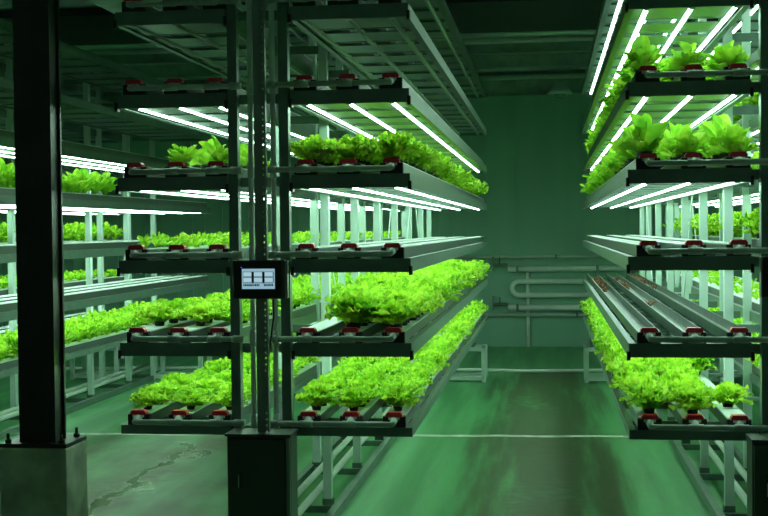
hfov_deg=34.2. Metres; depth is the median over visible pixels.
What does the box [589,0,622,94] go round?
lamp
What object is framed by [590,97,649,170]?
lamp
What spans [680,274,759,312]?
channel
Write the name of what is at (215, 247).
channel
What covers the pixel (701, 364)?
lettuce
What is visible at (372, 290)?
lettuce
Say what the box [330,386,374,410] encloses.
lettuce
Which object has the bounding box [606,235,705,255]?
channel
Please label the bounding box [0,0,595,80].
ceiling
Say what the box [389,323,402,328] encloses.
pot
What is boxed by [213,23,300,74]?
lamp
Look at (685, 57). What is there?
leaf lettuce
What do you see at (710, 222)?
lettuce
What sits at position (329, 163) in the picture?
lettuce
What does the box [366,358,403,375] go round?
lettuce
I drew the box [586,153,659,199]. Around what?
channel
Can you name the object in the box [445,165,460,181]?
lettuce
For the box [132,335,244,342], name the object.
supply pipe
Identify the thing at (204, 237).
seedling
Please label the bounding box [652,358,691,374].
lettuce
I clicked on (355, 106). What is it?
lamp
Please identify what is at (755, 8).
lamp
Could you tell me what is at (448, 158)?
lettuce
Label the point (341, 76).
channel
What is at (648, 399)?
lettuce
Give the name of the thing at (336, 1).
channel
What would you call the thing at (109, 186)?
leaf lettuce
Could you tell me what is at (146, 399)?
lettuce
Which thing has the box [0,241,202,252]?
channel
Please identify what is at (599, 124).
leaf lettuce
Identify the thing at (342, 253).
supply pipe
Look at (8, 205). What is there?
lamp
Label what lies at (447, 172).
lettuce
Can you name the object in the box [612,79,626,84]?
leaf lettuce
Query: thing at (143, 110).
lamp
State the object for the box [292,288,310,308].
lettuce
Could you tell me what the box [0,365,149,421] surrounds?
pipe
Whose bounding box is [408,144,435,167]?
lettuce
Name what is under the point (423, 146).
lettuce
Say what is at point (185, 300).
lettuce
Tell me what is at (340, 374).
lettuce
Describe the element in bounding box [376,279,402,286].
lettuce
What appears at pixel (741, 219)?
lettuce
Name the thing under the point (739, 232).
lettuce
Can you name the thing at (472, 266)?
lettuce
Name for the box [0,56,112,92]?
cable tray
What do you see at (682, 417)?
channel
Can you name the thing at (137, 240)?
channel
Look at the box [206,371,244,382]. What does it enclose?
lettuce
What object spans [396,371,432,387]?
lettuce
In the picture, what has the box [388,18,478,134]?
lamp
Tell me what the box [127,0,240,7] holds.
supply pipe
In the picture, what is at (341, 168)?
supply pipe
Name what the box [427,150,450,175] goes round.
lettuce
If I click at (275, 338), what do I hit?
supply pipe
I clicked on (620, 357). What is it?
lettuce
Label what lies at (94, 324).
lettuce
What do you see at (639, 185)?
lamp
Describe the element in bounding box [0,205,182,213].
lamp
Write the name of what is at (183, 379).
lettuce
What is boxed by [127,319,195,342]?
channel
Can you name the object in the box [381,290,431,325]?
lettuce
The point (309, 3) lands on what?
channel
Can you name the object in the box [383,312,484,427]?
channel
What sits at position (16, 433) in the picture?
trim
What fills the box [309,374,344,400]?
lettuce
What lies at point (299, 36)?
lamp
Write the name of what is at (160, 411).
channel
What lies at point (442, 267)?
lettuce
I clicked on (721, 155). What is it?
pot
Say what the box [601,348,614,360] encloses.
lettuce
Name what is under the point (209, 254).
supply pipe
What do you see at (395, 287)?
lettuce
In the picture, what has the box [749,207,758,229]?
lettuce
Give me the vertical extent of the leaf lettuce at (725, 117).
0.222 m
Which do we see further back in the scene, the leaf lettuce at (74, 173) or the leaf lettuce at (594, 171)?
the leaf lettuce at (74, 173)
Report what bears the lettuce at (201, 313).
on the channel at (192, 330)
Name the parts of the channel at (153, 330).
spout, lid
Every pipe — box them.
[0,30,757,57]
[0,363,146,415]
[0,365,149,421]
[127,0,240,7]
[128,82,241,90]
[129,167,242,174]
[130,251,243,258]
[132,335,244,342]
[133,419,245,426]
[245,0,257,427]
[265,0,349,3]
[266,79,391,88]
[267,165,393,173]
[268,2,279,427]
[268,250,393,257]
[269,335,392,342]
[271,420,393,427]
[298,407,390,515]
[298,414,374,496]
[454,254,602,258]
[457,73,598,80]
[485,312,586,316]
[507,265,665,271]
[508,304,585,310]
[509,278,680,297]
[526,272,529,346]
[645,69,767,77]
[648,158,767,165]
[648,247,767,254]
[649,336,767,342]
[649,424,767,431]
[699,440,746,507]
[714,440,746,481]
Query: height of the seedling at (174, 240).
0.056 m
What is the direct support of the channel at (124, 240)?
on the rack at (95, 104)
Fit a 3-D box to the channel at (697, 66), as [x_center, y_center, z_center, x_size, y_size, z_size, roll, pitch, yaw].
[1.750,-0.860,8.684,0.100,0.070,7.028,0,1,7]
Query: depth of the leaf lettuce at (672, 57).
5.77 m
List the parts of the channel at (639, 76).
spout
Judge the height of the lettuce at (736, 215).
0.184 m
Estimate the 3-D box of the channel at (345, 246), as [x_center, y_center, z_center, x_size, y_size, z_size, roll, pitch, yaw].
[0.296,-0.111,8.893,0.100,0.070,7.028,0,1,7]
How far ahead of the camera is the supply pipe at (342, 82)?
5.40 m
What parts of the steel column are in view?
plate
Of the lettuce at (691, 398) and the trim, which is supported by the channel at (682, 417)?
the lettuce at (691, 398)
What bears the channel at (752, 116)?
on the rack at (660, 14)
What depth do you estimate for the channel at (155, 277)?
10.83 m
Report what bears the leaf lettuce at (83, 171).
on the channel at (3, 191)
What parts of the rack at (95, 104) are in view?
post, shelf frame, rail, shelf frame, shelf frame, shelf frame, rail, shelf frame, rail, rail, cantilever arm, cantilever arm, shelf frame, shelf frame, post, cantilever arm, cantilever arm, cantilever arm, post, shelf frame, shelf frame, shelf frame, shelf frame, cantilever arm, cantilever arm, post, post, post, cantilever arm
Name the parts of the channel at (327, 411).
spout, lid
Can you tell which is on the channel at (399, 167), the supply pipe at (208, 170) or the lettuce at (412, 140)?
the lettuce at (412, 140)
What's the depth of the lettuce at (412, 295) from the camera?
5.95 m
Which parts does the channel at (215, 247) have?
lid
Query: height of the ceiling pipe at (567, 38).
0.060 m
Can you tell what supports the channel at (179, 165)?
on the rack at (373, 14)
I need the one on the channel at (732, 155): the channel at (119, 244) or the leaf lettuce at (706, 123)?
the leaf lettuce at (706, 123)
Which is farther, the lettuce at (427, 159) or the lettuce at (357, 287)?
the lettuce at (357, 287)
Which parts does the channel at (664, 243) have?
lid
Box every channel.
[0,129,201,167]
[0,187,206,206]
[0,240,123,243]
[0,240,136,244]
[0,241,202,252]
[0,275,189,301]
[0,275,207,311]
[0,276,123,295]
[0,276,171,298]
[0,312,85,330]
[0,315,85,333]
[0,320,168,370]
[3,240,138,244]
[3,322,151,358]
[122,0,246,68]
[123,80,253,127]
[124,162,164,177]
[125,241,295,259]
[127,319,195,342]
[128,396,185,424]
[163,5,268,68]
[164,78,268,126]
[165,162,204,176]
[166,237,386,259]
[167,319,230,342]
[169,394,223,419]
[203,4,337,79]
[204,77,340,139]
[205,161,278,177]
[206,237,404,259]
[208,299,334,342]
[209,357,339,419]
[292,1,383,65]
[293,75,380,124]
[294,159,336,174]
[295,237,444,258]
[296,316,345,342]
[297,388,344,420]
[335,0,451,119]
[336,74,442,147]
[337,159,379,173]
[338,236,464,258]
[339,322,388,342]
[340,314,460,421]
[378,0,474,122]
[379,73,482,161]
[380,158,483,201]
[381,236,483,257]
[382,276,483,342]
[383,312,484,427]
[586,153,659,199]
[587,235,660,255]
[587,273,660,342]
[587,314,661,429]
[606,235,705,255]
[606,273,706,342]
[622,66,659,118]
[625,235,750,255]
[626,273,750,343]
[652,64,704,118]
[660,152,705,168]
[665,401,706,424]
[671,63,749,123]
[680,234,758,247]
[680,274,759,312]
[699,373,751,424]
[706,152,750,167]
[734,358,759,376]
[735,114,758,124]
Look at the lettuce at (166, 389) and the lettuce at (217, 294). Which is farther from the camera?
the lettuce at (217, 294)
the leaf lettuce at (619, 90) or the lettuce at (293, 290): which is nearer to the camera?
the leaf lettuce at (619, 90)
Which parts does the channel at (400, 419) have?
spout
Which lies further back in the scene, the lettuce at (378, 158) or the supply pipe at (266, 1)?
the lettuce at (378, 158)
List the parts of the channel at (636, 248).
lid, spout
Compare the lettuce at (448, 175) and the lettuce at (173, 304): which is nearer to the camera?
the lettuce at (173, 304)
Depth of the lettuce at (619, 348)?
6.87 m
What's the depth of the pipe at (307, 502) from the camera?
6.71 m
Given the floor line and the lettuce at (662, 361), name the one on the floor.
the floor line
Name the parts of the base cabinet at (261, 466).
edge trim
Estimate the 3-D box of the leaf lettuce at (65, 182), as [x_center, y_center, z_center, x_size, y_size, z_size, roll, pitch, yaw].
[-2.344,-0.535,9.011,0.161,0.119,0.217,-1,1,-11]
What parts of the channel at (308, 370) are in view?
spout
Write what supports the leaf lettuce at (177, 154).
on the channel at (179, 165)
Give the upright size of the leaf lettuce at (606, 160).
0.172 m
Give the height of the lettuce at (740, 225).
0.169 m
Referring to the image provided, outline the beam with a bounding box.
[0,78,594,107]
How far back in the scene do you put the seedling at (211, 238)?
6.05 m
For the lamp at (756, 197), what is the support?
attached to the rack at (660, 14)
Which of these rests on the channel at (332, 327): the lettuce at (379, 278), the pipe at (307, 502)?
the lettuce at (379, 278)
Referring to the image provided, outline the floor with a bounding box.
[0,347,759,515]
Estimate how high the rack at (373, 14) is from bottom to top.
3.060 m
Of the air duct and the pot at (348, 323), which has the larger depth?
the air duct
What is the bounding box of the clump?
[644,300,655,305]
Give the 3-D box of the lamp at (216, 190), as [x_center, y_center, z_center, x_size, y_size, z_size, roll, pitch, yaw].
[-0.293,-0.390,8.972,0.028,0.017,6.870,0,1,7]
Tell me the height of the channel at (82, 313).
0.070 m
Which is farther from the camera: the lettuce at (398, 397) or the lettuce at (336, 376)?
the lettuce at (336, 376)
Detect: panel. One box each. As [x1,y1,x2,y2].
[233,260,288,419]
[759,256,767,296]
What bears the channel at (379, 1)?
on the rack at (373, 14)
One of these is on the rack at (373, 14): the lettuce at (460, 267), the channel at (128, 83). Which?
the channel at (128, 83)
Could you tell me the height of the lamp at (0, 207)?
0.017 m
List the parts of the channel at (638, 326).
spout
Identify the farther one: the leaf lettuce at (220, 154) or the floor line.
the floor line
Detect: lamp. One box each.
[0,146,125,165]
[0,151,123,168]
[0,155,123,171]
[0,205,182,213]
[0,207,164,213]
[0,211,96,214]
[8,205,201,213]
[132,26,268,91]
[134,109,293,154]
[135,191,349,209]
[173,25,293,89]
[174,108,269,137]
[176,190,372,209]
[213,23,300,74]
[214,107,304,138]
[216,190,388,209]
[261,8,343,69]
[303,20,375,78]
[304,105,378,139]
[305,189,440,210]
[345,19,459,134]
[346,104,397,132]
[347,188,460,210]
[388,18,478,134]
[389,103,479,172]
[390,187,479,209]
[424,0,478,96]
[547,80,572,97]
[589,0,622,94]
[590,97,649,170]
[590,184,649,208]
[591,9,649,129]
[610,183,695,208]
[629,182,739,207]
[656,8,694,61]
[659,95,694,122]
[680,193,758,206]
[690,94,739,127]
[695,6,739,51]
[695,197,758,207]
[707,5,757,58]
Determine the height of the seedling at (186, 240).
0.076 m
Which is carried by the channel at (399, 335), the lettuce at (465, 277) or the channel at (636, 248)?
the lettuce at (465, 277)
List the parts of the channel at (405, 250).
spout, lid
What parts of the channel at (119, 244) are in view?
lid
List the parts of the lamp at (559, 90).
bulb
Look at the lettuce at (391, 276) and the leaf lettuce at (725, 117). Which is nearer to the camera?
the leaf lettuce at (725, 117)
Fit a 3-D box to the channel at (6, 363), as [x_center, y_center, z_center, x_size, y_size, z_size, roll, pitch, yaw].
[-2.292,0.648,9.250,0.100,0.070,7.028,0,1,7]
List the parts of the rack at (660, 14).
cantilever arm, cantilever arm, shelf frame, cantilever arm, post, cantilever arm, post, post, cantilever arm, shelf frame, post, shelf frame, shelf frame, shelf frame, shelf frame, shelf frame, post, cantilever arm, cantilever arm, cantilever arm, post, post, rail, cantilever arm, rail, cantilever arm, cantilever arm, post, cantilever arm, cantilever arm, cantilever arm, cantilever arm, post, shelf frame, shelf frame, rail, post, cantilever arm, post, cantilever arm, post, shelf frame, shelf frame, shelf frame, cantilever arm, cantilever arm, cantilever arm, cantilever arm, post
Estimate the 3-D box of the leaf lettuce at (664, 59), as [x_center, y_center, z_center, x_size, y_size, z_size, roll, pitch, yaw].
[1.394,-0.901,6.119,0.170,0.174,0.204,1,2,45]
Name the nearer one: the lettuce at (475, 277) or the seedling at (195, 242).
the seedling at (195, 242)
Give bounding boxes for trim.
[16,433,628,437]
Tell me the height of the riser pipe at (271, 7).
3.000 m
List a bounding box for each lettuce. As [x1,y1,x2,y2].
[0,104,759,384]
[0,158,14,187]
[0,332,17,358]
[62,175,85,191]
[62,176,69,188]
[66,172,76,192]
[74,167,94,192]
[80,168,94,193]
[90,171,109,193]
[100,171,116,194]
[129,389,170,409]
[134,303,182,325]
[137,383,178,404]
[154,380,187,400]
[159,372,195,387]
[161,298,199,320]
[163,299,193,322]
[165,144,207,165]
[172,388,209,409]
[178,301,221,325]
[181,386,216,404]
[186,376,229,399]
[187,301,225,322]
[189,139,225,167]
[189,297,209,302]
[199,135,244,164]
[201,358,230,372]
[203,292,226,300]
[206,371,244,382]
[207,300,229,319]
[210,389,250,409]
[212,305,249,322]
[216,383,250,400]
[221,294,249,302]
[225,302,249,322]
[229,361,256,372]
[240,143,247,168]
[243,367,281,383]
[243,375,270,390]
[243,381,250,400]
[265,299,280,311]
[270,364,297,376]
[291,134,339,163]
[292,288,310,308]
[292,292,306,306]
[295,139,340,164]
[295,382,338,409]
[296,289,312,306]
[298,138,343,165]
[298,357,320,367]
[305,149,340,163]
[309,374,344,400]
[323,133,376,162]
[323,288,382,328]
[323,383,339,405]
[324,365,357,375]
[327,374,348,388]
[328,368,355,378]
[329,373,351,385]
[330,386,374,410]
[331,288,346,297]
[333,136,376,164]
[333,361,368,371]
[335,357,371,366]
[336,291,382,325]
[338,286,366,294]
[341,281,370,288]
[341,357,379,363]
[345,383,379,406]
[347,378,385,401]
[349,274,388,284]
[351,133,382,164]
[351,367,393,389]
[352,278,387,287]
[357,367,395,379]
[358,361,399,374]
[359,288,389,295]
[366,130,420,158]
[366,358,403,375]
[368,298,425,328]
[369,272,400,276]
[369,286,398,292]
[370,158,383,164]
[374,283,404,289]
[375,275,393,280]
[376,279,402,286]
[377,274,399,278]
[377,384,417,410]
[378,357,406,371]
[378,380,421,400]
[379,134,427,163]
[379,357,409,366]
[380,285,402,290]
[380,374,425,396]
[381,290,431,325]
[385,293,435,322]
[387,278,412,282]
[396,273,424,277]
[396,282,443,298]
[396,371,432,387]
[397,275,458,307]
[398,361,435,375]
[400,138,419,161]
[401,366,432,382]
[402,377,425,391]
[403,269,432,276]
[403,287,444,314]
[405,290,439,320]
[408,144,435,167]
[410,291,439,317]
[412,349,449,367]
[416,151,437,168]
[419,147,438,169]
[420,266,438,272]
[421,162,440,171]
[425,151,445,172]
[426,271,463,291]
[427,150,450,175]
[428,273,463,295]
[430,276,459,298]
[433,156,455,177]
[433,261,458,266]
[433,265,448,270]
[435,269,472,288]
[438,162,455,178]
[438,272,468,291]
[441,169,455,179]
[441,269,477,284]
[443,163,459,180]
[444,264,477,280]
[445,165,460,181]
[447,168,467,182]
[453,165,473,185]
[455,263,483,273]
[462,264,481,272]
[472,268,483,279]
[587,163,603,186]
[589,175,601,185]
[590,168,603,184]
[592,330,615,347]
[593,116,602,129]
[593,120,600,133]
[594,164,607,181]
[594,336,616,354]
[595,328,611,337]
[597,106,609,116]
[597,119,603,127]
[599,78,617,104]
[599,163,614,176]
[600,155,618,174]
[601,94,614,112]
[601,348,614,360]
[602,338,618,357]
[603,342,620,357]
[603,344,623,364]
[605,83,622,95]
[605,147,615,171]
[605,152,620,171]
[605,352,646,375]
[605,356,657,380]
[608,125,633,164]
[609,368,659,388]
[610,154,622,170]
[611,126,634,163]
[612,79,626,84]
[612,93,618,100]
[613,362,659,384]
[613,372,661,391]
[615,58,631,82]
[615,77,624,89]
[615,137,626,166]
[619,112,667,157]
[619,374,668,406]
[620,383,673,412]
[621,35,663,70]
[621,135,658,158]
[622,62,665,76]
[625,137,673,155]
[627,52,658,77]
[646,358,687,363]
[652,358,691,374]
[653,360,700,380]
[656,121,682,159]
[657,56,675,80]
[657,129,670,159]
[659,58,667,81]
[659,367,708,390]
[660,130,710,156]
[661,123,702,159]
[662,42,710,71]
[662,128,691,159]
[662,367,696,376]
[666,377,713,402]
[666,384,716,413]
[672,41,707,69]
[678,214,698,235]
[687,358,717,374]
[696,121,712,158]
[697,114,739,158]
[698,114,748,158]
[701,44,747,69]
[705,40,750,69]
[708,120,758,153]
[708,213,718,231]
[708,213,718,233]
[710,218,736,236]
[710,381,753,406]
[717,211,740,236]
[721,211,741,236]
[733,211,752,237]
[733,215,756,237]
[736,211,758,238]
[738,209,755,229]
[739,95,758,105]
[742,211,758,233]
[745,354,759,362]
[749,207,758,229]
[751,92,758,101]
[751,151,758,165]
[753,355,759,366]
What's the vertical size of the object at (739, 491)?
0.038 m
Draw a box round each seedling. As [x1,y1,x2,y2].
[137,233,157,247]
[152,234,166,247]
[153,231,172,246]
[168,237,180,245]
[174,235,181,244]
[175,232,195,247]
[190,231,205,247]
[197,233,206,246]
[205,233,217,245]
[215,236,228,245]
[241,233,248,245]
[268,232,277,244]
[295,232,307,242]
[298,230,313,242]
[709,270,718,277]
[710,275,718,285]
[733,285,742,293]
[734,278,742,285]
[752,283,758,290]
[752,289,758,299]
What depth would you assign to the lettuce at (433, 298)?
6.33 m
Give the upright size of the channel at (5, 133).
0.070 m
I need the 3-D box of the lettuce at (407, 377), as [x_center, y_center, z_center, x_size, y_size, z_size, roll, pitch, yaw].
[0.093,0.617,5.923,0.216,0.129,0.227,0,1,6]
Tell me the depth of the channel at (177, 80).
5.56 m
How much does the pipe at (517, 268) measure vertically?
0.084 m
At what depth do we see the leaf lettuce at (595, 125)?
8.98 m
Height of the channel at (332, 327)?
0.070 m
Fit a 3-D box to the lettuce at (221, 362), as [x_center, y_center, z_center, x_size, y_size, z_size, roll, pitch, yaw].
[-0.917,0.615,6.978,0.210,0.106,0.194,-1,1,-27]
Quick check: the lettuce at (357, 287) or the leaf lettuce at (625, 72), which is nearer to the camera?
the leaf lettuce at (625, 72)
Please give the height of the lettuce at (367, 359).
0.143 m
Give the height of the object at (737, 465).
0.038 m
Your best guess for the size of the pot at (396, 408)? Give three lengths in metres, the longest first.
0.046 x 0.046 x 0.022 m
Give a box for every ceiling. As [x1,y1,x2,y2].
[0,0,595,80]
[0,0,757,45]
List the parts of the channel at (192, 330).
spout, lid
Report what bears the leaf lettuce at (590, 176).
on the channel at (642, 161)
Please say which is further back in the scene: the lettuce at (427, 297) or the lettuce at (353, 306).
the lettuce at (427, 297)
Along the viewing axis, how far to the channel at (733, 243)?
5.63 m
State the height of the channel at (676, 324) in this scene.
0.070 m
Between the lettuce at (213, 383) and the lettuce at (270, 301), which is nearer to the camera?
the lettuce at (213, 383)
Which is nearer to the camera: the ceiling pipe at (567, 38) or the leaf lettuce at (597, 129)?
the leaf lettuce at (597, 129)
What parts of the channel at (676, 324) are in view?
spout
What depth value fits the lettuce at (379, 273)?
8.30 m
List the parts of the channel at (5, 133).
lid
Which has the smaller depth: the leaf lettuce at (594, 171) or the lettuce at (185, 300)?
the lettuce at (185, 300)
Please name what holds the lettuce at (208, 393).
on the channel at (200, 411)
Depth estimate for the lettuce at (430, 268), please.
8.96 m
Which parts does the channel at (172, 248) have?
spout, lid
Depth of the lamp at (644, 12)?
6.28 m
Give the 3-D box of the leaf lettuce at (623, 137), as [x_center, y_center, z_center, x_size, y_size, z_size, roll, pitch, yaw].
[1.189,-0.520,5.798,0.191,0.169,0.160,-1,1,3]
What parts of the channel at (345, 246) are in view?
lid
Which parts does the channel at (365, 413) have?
spout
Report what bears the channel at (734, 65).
on the rack at (660, 14)
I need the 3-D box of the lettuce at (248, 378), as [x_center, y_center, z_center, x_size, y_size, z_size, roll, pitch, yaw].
[-0.673,0.631,6.171,0.184,0.104,0.186,-1,2,-34]
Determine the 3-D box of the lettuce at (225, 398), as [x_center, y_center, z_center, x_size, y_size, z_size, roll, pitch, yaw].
[-0.699,0.643,5.718,0.184,0.102,0.187,-1,1,-26]
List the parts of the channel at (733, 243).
lid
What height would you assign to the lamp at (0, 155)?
0.017 m
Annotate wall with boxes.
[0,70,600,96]
[0,94,758,346]
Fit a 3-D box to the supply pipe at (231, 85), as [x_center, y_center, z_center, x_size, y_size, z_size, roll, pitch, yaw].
[-0.878,-0.752,5.511,0.517,0.035,0.077,0,1,7]
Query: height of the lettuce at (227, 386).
0.107 m
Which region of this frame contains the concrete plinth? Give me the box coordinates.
[0,440,87,515]
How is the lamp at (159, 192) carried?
attached to the rack at (373, 14)
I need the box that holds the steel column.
[0,0,86,447]
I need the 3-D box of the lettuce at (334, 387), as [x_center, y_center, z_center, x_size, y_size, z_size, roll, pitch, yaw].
[-0.288,0.635,5.821,0.178,0.105,0.177,-2,2,-35]
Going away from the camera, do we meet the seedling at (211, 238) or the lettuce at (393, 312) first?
the lettuce at (393, 312)
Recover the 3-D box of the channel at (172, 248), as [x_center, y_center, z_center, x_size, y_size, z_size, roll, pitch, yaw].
[-0.474,-0.106,8.994,0.100,0.070,7.028,0,1,7]
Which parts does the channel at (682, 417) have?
lid, spout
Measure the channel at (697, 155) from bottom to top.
0.070 m
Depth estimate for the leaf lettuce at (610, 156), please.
6.99 m
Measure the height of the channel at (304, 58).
0.070 m
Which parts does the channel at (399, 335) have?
spout, lid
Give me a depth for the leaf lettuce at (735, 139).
5.35 m
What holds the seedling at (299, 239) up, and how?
on the channel at (215, 247)
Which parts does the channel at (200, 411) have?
spout, lid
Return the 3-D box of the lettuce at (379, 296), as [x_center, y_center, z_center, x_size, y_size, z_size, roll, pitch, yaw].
[-0.107,0.234,5.808,0.252,0.167,0.290,-1,1,-3]
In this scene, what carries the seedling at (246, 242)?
on the channel at (215, 247)
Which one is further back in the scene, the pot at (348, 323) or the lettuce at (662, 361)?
the lettuce at (662, 361)
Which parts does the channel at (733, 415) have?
spout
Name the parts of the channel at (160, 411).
spout, lid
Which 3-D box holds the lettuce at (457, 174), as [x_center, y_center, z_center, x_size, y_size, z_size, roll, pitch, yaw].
[0.368,-0.559,8.085,0.233,0.161,0.249,-1,2,-31]
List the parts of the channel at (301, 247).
spout, lid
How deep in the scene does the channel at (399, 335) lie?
5.96 m
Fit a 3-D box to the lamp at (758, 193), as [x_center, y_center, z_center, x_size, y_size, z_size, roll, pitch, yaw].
[2.378,-0.410,8.622,0.028,0.017,6.870,0,1,7]
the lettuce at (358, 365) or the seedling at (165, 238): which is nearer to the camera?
the seedling at (165, 238)
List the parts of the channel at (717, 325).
spout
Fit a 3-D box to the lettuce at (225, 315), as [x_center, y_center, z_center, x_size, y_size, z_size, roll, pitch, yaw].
[-0.704,0.271,5.883,0.215,0.098,0.203,-1,1,-12]
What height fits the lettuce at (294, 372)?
0.101 m
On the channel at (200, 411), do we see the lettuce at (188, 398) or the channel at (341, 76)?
the lettuce at (188, 398)
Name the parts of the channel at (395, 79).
spout, lid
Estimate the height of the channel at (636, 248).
0.070 m
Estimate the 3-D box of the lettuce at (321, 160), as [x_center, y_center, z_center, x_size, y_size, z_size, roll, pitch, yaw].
[-0.296,-0.491,5.818,0.230,0.142,0.239,-1,1,-13]
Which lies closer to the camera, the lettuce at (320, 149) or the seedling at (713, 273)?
the lettuce at (320, 149)
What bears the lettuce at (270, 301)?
on the channel at (303, 310)
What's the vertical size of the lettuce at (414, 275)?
0.165 m
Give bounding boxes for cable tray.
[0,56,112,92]
[240,2,357,77]
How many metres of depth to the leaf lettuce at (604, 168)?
7.76 m
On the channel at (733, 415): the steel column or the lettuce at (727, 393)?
the lettuce at (727, 393)
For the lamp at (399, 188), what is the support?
attached to the rack at (373, 14)
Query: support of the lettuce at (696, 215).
on the channel at (754, 241)
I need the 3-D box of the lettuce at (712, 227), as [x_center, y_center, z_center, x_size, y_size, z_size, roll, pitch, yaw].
[2.330,-0.217,8.332,0.273,0.163,0.255,0,2,36]
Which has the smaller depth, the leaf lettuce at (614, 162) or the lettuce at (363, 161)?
the lettuce at (363, 161)
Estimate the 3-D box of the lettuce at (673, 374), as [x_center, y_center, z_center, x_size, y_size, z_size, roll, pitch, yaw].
[1.369,0.590,5.807,0.227,0.163,0.242,-1,1,-17]
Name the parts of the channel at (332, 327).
spout, lid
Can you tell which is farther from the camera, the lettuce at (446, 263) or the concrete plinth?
the lettuce at (446, 263)
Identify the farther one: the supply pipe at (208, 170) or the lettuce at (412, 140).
the lettuce at (412, 140)
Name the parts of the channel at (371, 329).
spout, lid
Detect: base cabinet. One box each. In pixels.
[225,428,297,515]
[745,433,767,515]
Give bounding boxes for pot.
[154,321,164,325]
[169,319,178,322]
[195,321,205,325]
[312,405,321,409]
[346,321,361,328]
[349,406,358,410]
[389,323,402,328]
[393,406,401,410]
[635,151,652,157]
[643,408,654,412]
[687,409,697,413]
[719,153,728,158]
[722,403,732,406]
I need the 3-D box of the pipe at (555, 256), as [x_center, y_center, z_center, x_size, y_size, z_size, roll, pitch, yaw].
[2.133,-0.019,15.496,3.200,0.052,0.124,0,1,7]
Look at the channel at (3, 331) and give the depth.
10.52 m
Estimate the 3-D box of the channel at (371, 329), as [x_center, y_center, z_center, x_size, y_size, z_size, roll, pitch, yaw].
[0.300,0.259,8.901,0.100,0.070,7.028,0,1,7]
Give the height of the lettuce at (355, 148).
0.142 m
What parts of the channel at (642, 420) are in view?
lid, spout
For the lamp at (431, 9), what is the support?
attached to the rack at (373, 14)
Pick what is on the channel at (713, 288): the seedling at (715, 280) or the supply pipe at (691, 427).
the seedling at (715, 280)
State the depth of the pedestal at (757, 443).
5.01 m
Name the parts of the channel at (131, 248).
spout, lid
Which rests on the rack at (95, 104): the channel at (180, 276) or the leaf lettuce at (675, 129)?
the channel at (180, 276)
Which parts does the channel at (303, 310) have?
spout, lid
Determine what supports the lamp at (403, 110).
attached to the rack at (373, 14)
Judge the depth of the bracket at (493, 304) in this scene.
15.52 m
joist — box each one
[0,52,665,79]
[2,41,697,64]
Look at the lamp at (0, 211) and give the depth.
11.96 m
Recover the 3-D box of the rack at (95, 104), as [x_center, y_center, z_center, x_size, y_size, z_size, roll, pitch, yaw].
[-2.902,-0.231,9.341,1.394,3.060,7.025,0,1,7]
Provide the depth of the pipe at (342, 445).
7.09 m
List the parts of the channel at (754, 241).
lid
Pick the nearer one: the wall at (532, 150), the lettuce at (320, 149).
the lettuce at (320, 149)
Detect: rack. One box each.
[0,18,211,439]
[113,0,487,515]
[582,0,767,515]
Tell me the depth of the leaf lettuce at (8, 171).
8.06 m
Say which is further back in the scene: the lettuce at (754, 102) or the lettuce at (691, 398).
the lettuce at (754, 102)
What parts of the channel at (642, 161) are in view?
lid, spout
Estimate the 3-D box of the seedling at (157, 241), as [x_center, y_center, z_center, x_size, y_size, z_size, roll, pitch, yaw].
[-1.070,-0.080,5.868,0.088,0.066,0.088,0,2,24]
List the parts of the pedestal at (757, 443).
cabinet door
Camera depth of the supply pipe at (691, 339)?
5.21 m
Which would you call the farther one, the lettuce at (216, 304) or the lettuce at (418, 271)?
the lettuce at (418, 271)
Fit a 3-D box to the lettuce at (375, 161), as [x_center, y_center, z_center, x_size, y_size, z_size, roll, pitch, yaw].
[-0.084,-0.507,6.145,0.246,0.154,0.251,0,1,12]
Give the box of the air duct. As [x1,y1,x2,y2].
[87,0,246,59]
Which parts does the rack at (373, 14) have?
shelf frame, cantilever arm, shelf frame, shelf frame, shelf frame, post, shelf frame, cantilever arm, cantilever arm, cantilever arm, shelf frame, cantilever arm, post, post, cantilever arm, post, rail, post, cantilever arm, post, cantilever arm, cantilever arm, post, cantilever arm, cantilever arm, cantilever arm, rail, post, post, post, cantilever arm, cantilever arm, shelf frame, shelf frame, shelf frame, shelf frame, shelf frame, shelf frame, post, post, post, cantilever arm, post, cantilever arm, post, shelf frame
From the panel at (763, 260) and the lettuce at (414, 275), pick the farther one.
the lettuce at (414, 275)
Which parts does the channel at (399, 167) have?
spout, lid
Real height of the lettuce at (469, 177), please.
0.170 m
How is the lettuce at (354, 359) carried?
on the channel at (327, 411)
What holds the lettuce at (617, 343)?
on the channel at (642, 420)
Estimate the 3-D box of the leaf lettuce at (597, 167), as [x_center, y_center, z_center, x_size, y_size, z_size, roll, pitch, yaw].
[1.544,-0.602,8.644,0.194,0.189,0.166,0,1,7]
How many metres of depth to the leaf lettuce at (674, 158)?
5.77 m
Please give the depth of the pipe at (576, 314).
15.49 m
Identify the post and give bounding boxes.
[252,0,270,431]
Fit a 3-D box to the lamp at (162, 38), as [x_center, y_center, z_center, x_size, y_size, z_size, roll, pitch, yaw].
[-0.671,-1.125,9.004,0.028,0.017,6.870,0,1,7]
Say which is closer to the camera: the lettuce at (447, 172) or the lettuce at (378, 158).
the lettuce at (378, 158)
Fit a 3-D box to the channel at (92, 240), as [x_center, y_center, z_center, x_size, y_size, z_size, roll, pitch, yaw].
[-3.152,-0.086,9.345,0.100,0.070,7.028,0,1,7]
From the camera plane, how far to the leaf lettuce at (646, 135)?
5.43 m
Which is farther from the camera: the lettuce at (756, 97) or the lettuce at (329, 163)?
the lettuce at (756, 97)
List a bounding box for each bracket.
[492,257,506,270]
[492,296,507,310]

